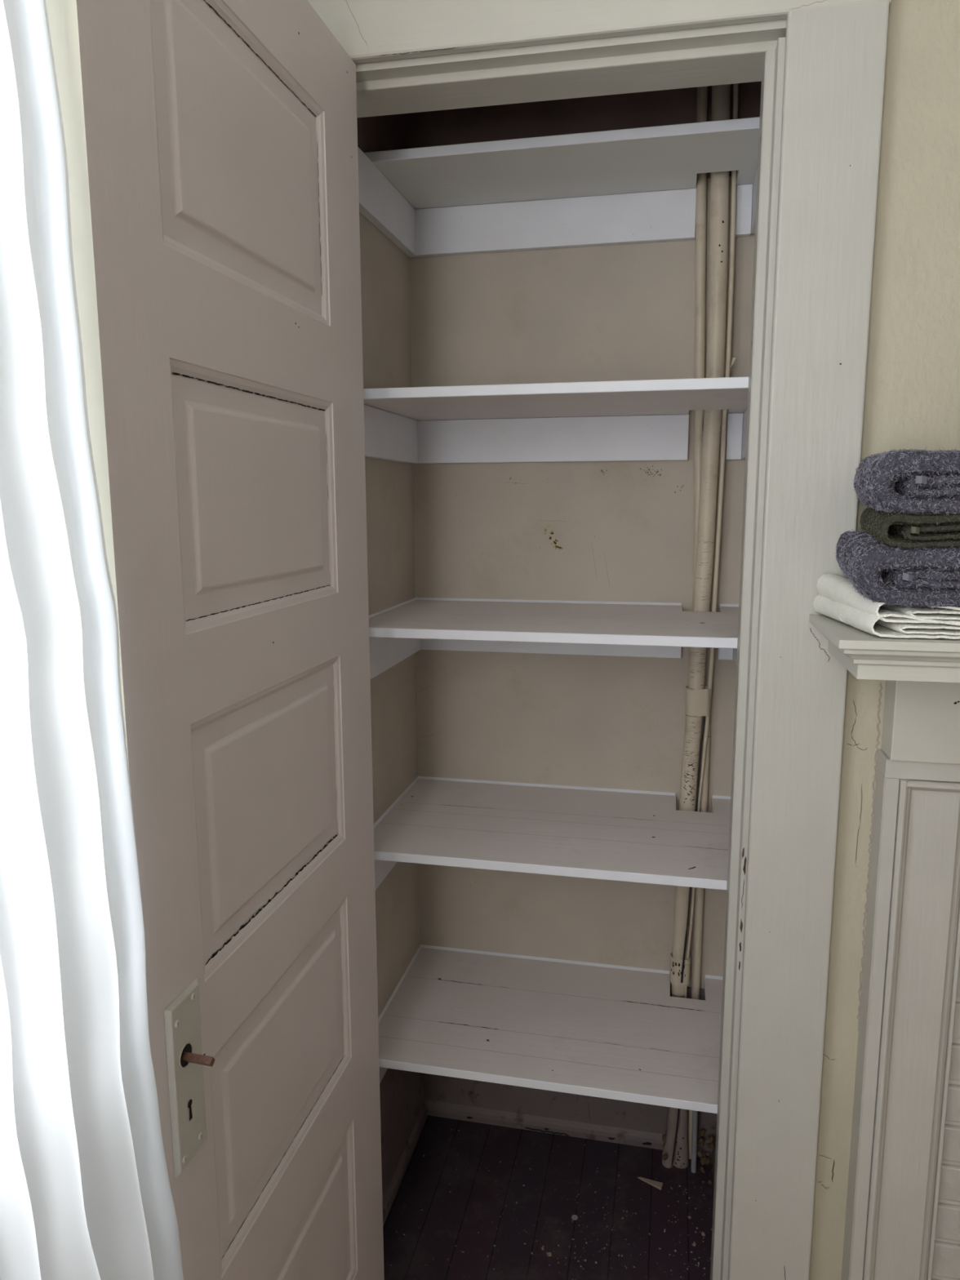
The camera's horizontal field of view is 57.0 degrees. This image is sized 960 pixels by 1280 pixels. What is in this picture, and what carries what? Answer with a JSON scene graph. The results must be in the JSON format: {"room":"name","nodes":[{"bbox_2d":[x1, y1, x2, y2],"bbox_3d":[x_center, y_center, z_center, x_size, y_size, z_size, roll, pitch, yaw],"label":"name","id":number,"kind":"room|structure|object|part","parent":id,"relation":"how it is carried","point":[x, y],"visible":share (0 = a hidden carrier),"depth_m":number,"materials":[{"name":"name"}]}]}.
{"room":"bedroom","nodes":[
{"label":"bedroom","id":0,"kind":"room"},
{"bbox_2d":[356,113,420,1017],"bbox_3d":[-0.237,-0.035,1.983,0.050,2.750,0.480,2,9,12],"label":"wall","id":1,"kind":"structure","parent":0,"point":[385,285],"depth_m":2.01,"materials":[{"name":"brown paint"}]},
{"bbox_2d":[379,1068,427,1226],"bbox_3d":[-0.201,1.105,2.147,0.020,0.447,0.460,2,9,12],"label":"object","id":2,"kind":"structure","parent":1,"relation":"attached to","point":[403,1109],"depth_m":2.16,"materials":[{"name":"paint"}]},
{"bbox_2d":[382,1115,714,1279],"bbox_3d":[0.743,1.619,0.482,3.015,0.050,3.572,2,9,12],"label":"floor","id":3,"kind":"structure","parent":0,"point":[571,1165],"depth_m":2.08,"materials":[{"name":"brown wood"}]},
{"bbox_2d":[391,1128,711,1279],"bbox_3d":[0.172,1.343,2.057,0.721,0.002,0.505,2,9,12],"label":"crumbs","id":4,"kind":"object","parent":3,"relation":"on","point":[664,1229],"visible":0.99,"depth_m":2.01,"materials":[{"name":"beige"}]},
{"bbox_2d":[571,1214,577,1220],"bbox_3d":[0.220,1.343,2.057,0.014,0.002,0.014,2,9,12],"label":"disc","id":5,"kind":"object","parent":3,"relation":"on","point":[575,1217],"visible":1,"depth_m":2.06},
{"bbox_2d":[637,1177,662,1190],"bbox_3d":[0.418,1.322,2.163,0.064,0.007,0.016,7,12,38],"label":"wood splinter","id":6,"kind":"object","parent":3,"relation":"on","point":[657,1184],"visible":1,"depth_m":2.15,"materials":[{"name":"beige wood"}]},
{"bbox_2d":[662,995,685,1168],"bbox_3d":[0.479,1.093,2.186,0.045,0.456,0.032,2,9,12],"label":"pipe","id":7,"kind":"object","parent":3,"relation":"on","point":[673,1113],"visible":0.3,"depth_m":2.20,"materials":[{"name":"white metal"}]},
{"bbox_2d":[662,1128,715,1184],"bbox_3d":[0.525,1.278,2.204,0.141,0.082,0.100,2,9,12],"label":"plaster","id":8,"kind":"object","parent":3,"relation":"on","point":[708,1159],"visible":0.9,"depth_m":2.20,"materials":[{"name":"beige paint"}]},
{"bbox_2d":[690,1110,697,1173],"bbox_3d":[0.528,1.096,2.164,0.018,0.455,0.013,2,9,12],"label":"pipe","id":9,"kind":"object","parent":3,"relation":"on","point":[695,1113],"visible":0.41,"depth_m":2.18,"materials":[{"name":"grey metal"}]},
{"bbox_2d":[688,720,710,1159],"bbox_3d":[0.530,0.750,2.166,0.024,1.137,0.032,0,9,0],"label":"pipe","id":10,"kind":"object","parent":3,"relation":"on","point":[699,899],"visible":0.41,"depth_m":2.14,"materials":[{"name":"beige metal"}]},
{"bbox_2d":[669,84,730,1168],"bbox_3d":[0.495,-0.041,2.012,0.075,2.749,0.048,2,9,12],"label":"pipe","id":11,"kind":"object","parent":3,"relation":"on","point":[697,695],"visible":0.8,"depth_m":1.97,"materials":[{"name":"grey metal"}]},
{"bbox_2d":[680,716,705,982],"bbox_3d":[0.500,0.501,2.086,0.038,0.655,0.012,-3,10,-18],"label":"cable","id":12,"kind":"object","parent":11,"relation":"attached to","point":[686,935],"visible":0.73,"depth_m":2.10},
{"bbox_2d":[808,614,959,1279],"bbox_3d":[1.093,0.722,1.274,1.217,1.470,0.293,2,9,12],"label":"mantelpiece","id":13,"kind":"object","parent":3,"relation":"on","point":[902,1222],"visible":0.91,"depth_m":1.43,"materials":[{"name":"paint"}]},
{"bbox_2d":[808,614,959,683],"bbox_3d":[1.091,0.024,1.162,1.217,0.057,0.293,2,9,12],"label":"mantel shelf","id":14,"kind":"object","parent":13,"relation":"attached to","point":[866,655],"depth_m":1.15,"materials":[{"name":"paint"}]},
{"bbox_2d":[813,595,959,639],"bbox_3d":[0.683,-0.034,1.238,0.381,0.038,0.244,2,9,12],"label":"folded towel","id":15,"kind":"object","parent":13,"relation":"on","point":[848,615],"visible":0.54,"depth_m":1.16,"materials":[{"name":"white fabric"}]},
{"bbox_2d":[815,573,959,623],"bbox_3d":[0.687,-0.058,1.234,0.383,0.047,0.242,2,9,12],"label":"folded towel","id":16,"kind":"object","parent":15,"relation":"on","point":[834,587],"visible":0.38,"depth_m":1.19,"materials":[{"name":"white fabric"}]},
{"bbox_2d":[834,529,959,610],"bbox_3d":[0.693,-0.098,1.218,0.368,0.100,0.258,2,9,12],"label":"folded towel","id":17,"kind":"object","parent":16,"relation":"on","point":[886,574],"visible":0.91,"depth_m":1.14,"materials":[{"name":"grey fabric"}]},
{"bbox_2d":[859,507,959,549],"bbox_3d":[0.716,-0.155,1.205,0.369,0.056,0.251,2,9,12],"label":"folded towel","id":18,"kind":"object","parent":17,"relation":"on","point":[935,531],"visible":0.86,"depth_m":1.13,"materials":[{"name":"green fabric"}]},
{"bbox_2d":[851,446,959,515],"bbox_3d":[0.704,-0.212,1.196,0.380,0.095,0.259,2,9,12],"label":"folded towel","id":19,"kind":"object","parent":18,"relation":"on","point":[904,481],"visible":0.98,"depth_m":1.12,"materials":[{"name":"grey fabric"}]},
{"bbox_3d":[0.767,0.816,1.492,0.020,1.218,0.040,2,9,12],"label":"opening trim","id":20,"kind":"part","parent":13,"relation":"part of","materials":[{"name":"paint"}]},
{"bbox_2d":[407,80,761,988],"bbox_3d":[0.228,-0.063,2.150,0.888,2.750,0.051,2,9,12],"label":"wall","id":21,"kind":"structure","parent":0,"point":[585,531],"depth_m":2.10,"materials":[{"name":"brown paint"}]},
{"bbox_2d":[377,944,723,1113],"bbox_3d":[0.175,0.919,2.045,0.788,0.125,0.480,2,9,12],"label":"closet shelf","id":22,"kind":"object","parent":21,"relation":"attached to","point":[613,1032],"visible":0.87,"depth_m":1.99,"materials":[{"name":"white paint"}]},
{"bbox_2d":[373,776,730,889],"bbox_3d":[0.174,0.463,1.973,0.788,0.130,0.478,2,9,12],"label":"closet shelf","id":23,"kind":"object","parent":21,"relation":"attached to","point":[624,835],"visible":0.84,"depth_m":1.91,"materials":[{"name":"white paint"}]},
{"bbox_2d":[368,597,738,679],"bbox_3d":[0.172,0.006,1.899,0.788,0.128,0.482,2,9,12],"label":"closet shelf","id":24,"kind":"object","parent":21,"relation":"attached to","point":[397,632],"visible":0.84,"depth_m":1.87,"materials":[{"name":"white paint"}]},
{"bbox_2d":[363,376,748,463],"bbox_3d":[0.171,-0.442,1.828,0.788,0.126,0.480,2,9,12],"label":"closet shelf","id":25,"kind":"object","parent":21,"relation":"attached to","point":[645,420],"visible":0.82,"depth_m":1.97,"materials":[{"name":"white paint"}]},
{"bbox_2d":[357,116,759,257],"bbox_3d":[0.169,-0.910,1.755,0.788,0.126,0.477,2,9,12],"label":"closet shelf","id":26,"kind":"object","parent":21,"relation":"attached to","point":[631,185],"visible":0.76,"depth_m":1.87,"materials":[{"name":"grey paint"}]},
{"bbox_2d":[423,985,716,1155],"bbox_3d":[0.225,1.079,2.298,0.788,0.447,0.021,2,9,12],"label":"baseboard","id":27,"kind":"structure","parent":21,"relation":"attached to","point":[574,1115],"depth_m":2.33,"materials":[{"name":"paint"}]},
{"bbox_2d":[808,0,959,1279],"bbox_3d":[0.990,0.053,1.405,2.815,2.750,0.142,2,9,12],"label":"wall","id":28,"kind":"structure","parent":0,"point":[912,392],"depth_m":1.34,"materials":[{"name":"brown paint"}]},
{"bbox_2d":[45,0,384,1279],"bbox_3d":[-0.273,0.283,1.264,0.081,2.328,0.723,2,9,11],"label":"door","id":29,"kind":"structure","parent":28,"relation":"in","point":[211,145],"depth_m":1.11,"materials":[{"name":"paint"}]},
{"bbox_3d":[-0.330,0.496,1.005,0.008,0.206,0.070,2,9,12],"label":"lock plate","id":30,"kind":"part","parent":29,"relation":"part of","materials":[{"name":"paint"}]},
{"bbox_3d":[-0.295,-0.593,1.109,0.029,0.280,0.429,2,9,12],"label":"panel","id":31,"kind":"part","parent":29,"relation":"part of","materials":[{"name":"paint"}]},
{"bbox_3d":[-0.294,-0.187,1.174,0.029,0.271,0.429,2,9,12],"label":"panel","id":32,"kind":"part","parent":29,"relation":"part of","materials":[{"name":"paint"}]},
{"bbox_3d":[-0.292,0.213,1.238,0.029,0.288,0.429,2,9,12],"label":"panel","id":33,"kind":"part","parent":29,"relation":"part of","materials":[{"name":"paint"}]},
{"bbox_3d":[-0.291,0.614,1.302,0.029,0.273,0.429,2,9,12],"label":"panel","id":34,"kind":"part","parent":29,"relation":"part of","materials":[{"name":"paint"}]},
{"bbox_3d":[-0.289,1.028,1.367,0.029,0.281,0.429,2,9,12],"label":"panel","id":35,"kind":"part","parent":29,"relation":"part of","materials":[{"name":"paint"}]},
{"bbox_2d":[355,18,786,117],"bbox_3d":[0.107,-0.940,1.442,0.795,0.064,0.138,2,9,12],"label":"trim","id":36,"kind":"structure","parent":28,"relation":"attached to","point":[730,54],"depth_m":1.42,"materials":[{"name":"beige paint"}]},
{"bbox_2d":[307,0,891,63],"bbox_3d":[0.093,-1.000,1.349,1.002,0.167,0.020,2,9,12],"label":"trim","id":37,"kind":"structure","parent":28,"relation":"attached to","point":[368,31],"depth_m":1.36,"materials":[{"name":"beige paint"}]},
{"bbox_2d":[710,36,785,1279],"bbox_3d":[0.471,0.248,1.552,0.054,2.322,0.138,2,9,12],"label":"trim","id":38,"kind":"structure","parent":28,"relation":"attached to","point":[772,78],"depth_m":1.47,"materials":[{"name":"beige paint"}]},
{"bbox_2d":[728,0,888,1279],"bbox_3d":[0.518,0.251,1.461,0.137,2.345,0.030,2,9,12],"label":"trim","id":39,"kind":"structure","parent":28,"relation":"attached to","point":[835,56],"depth_m":1.40,"materials":[{"name":"beige paint"}]},
{"bbox_3d":[0.581,-0.010,1.807,0.050,2.750,0.480,2,9,12],"label":"wall","id":40,"kind":"structure","parent":0,"visible":0},
{"bbox_2d":[711,1146,715,1188],"bbox_3d":[0.549,1.128,1.986,0.020,0.447,0.460,2,9,12],"label":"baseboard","id":41,"kind":"structure","parent":40,"relation":"attached to","point":[713,1150],"depth_m":2.20,"materials":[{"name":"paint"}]},
{"bbox_3d":[-0.742,0.225,0.363,0.120,2.750,2.942,2,9,12],"label":"wall","id":42,"kind":"structure","parent":0,"visible":0},
{"bbox_3d":[-0.596,-0.852,0.204,0.167,0.034,1.174,2,9,12],"label":"curtain rod","id":43,"kind":"object","parent":42,"relation":"attached to","visible":0},
{"bbox_2d":[0,0,183,1279],"bbox_3d":[-0.448,0.332,0.449,0.278,2.390,0.925,0,9,4],"label":"curtain","id":44,"kind":"object","parent":43,"relation":"hanging from","point":[86,1193],"visible":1,"depth_m":0.77,"materials":[{"name":"white fabric"}]},
{"bbox_3d":[0.733,-1.146,0.041,3.015,0.050,3.572,2,9,12],"label":"ceiling","id":45,"kind":"structure","parent":0,"visible":0},
{"bbox_2d":[692,85,707,606],"bbox_3d":[0.485,-0.506,1.974,0.052,1.819,0.022,2,9,12],"label":"pipe","id":46,"kind":"object","parent":45,"relation":"attached to","point":[702,91],"visible":0.38,"depth_m":1.93,"materials":[{"name":"grey metal"}]},
{"bbox_2d":[684,83,738,998],"bbox_3d":[0.524,-0.218,1.977,0.063,2.389,0.020,2,9,12],"label":"conduit","id":47,"kind":"object","parent":45,"relation":"attached to","point":[735,86],"visible":0.7,"depth_m":1.95,"materials":[{"name":"white metal"}]}
]}

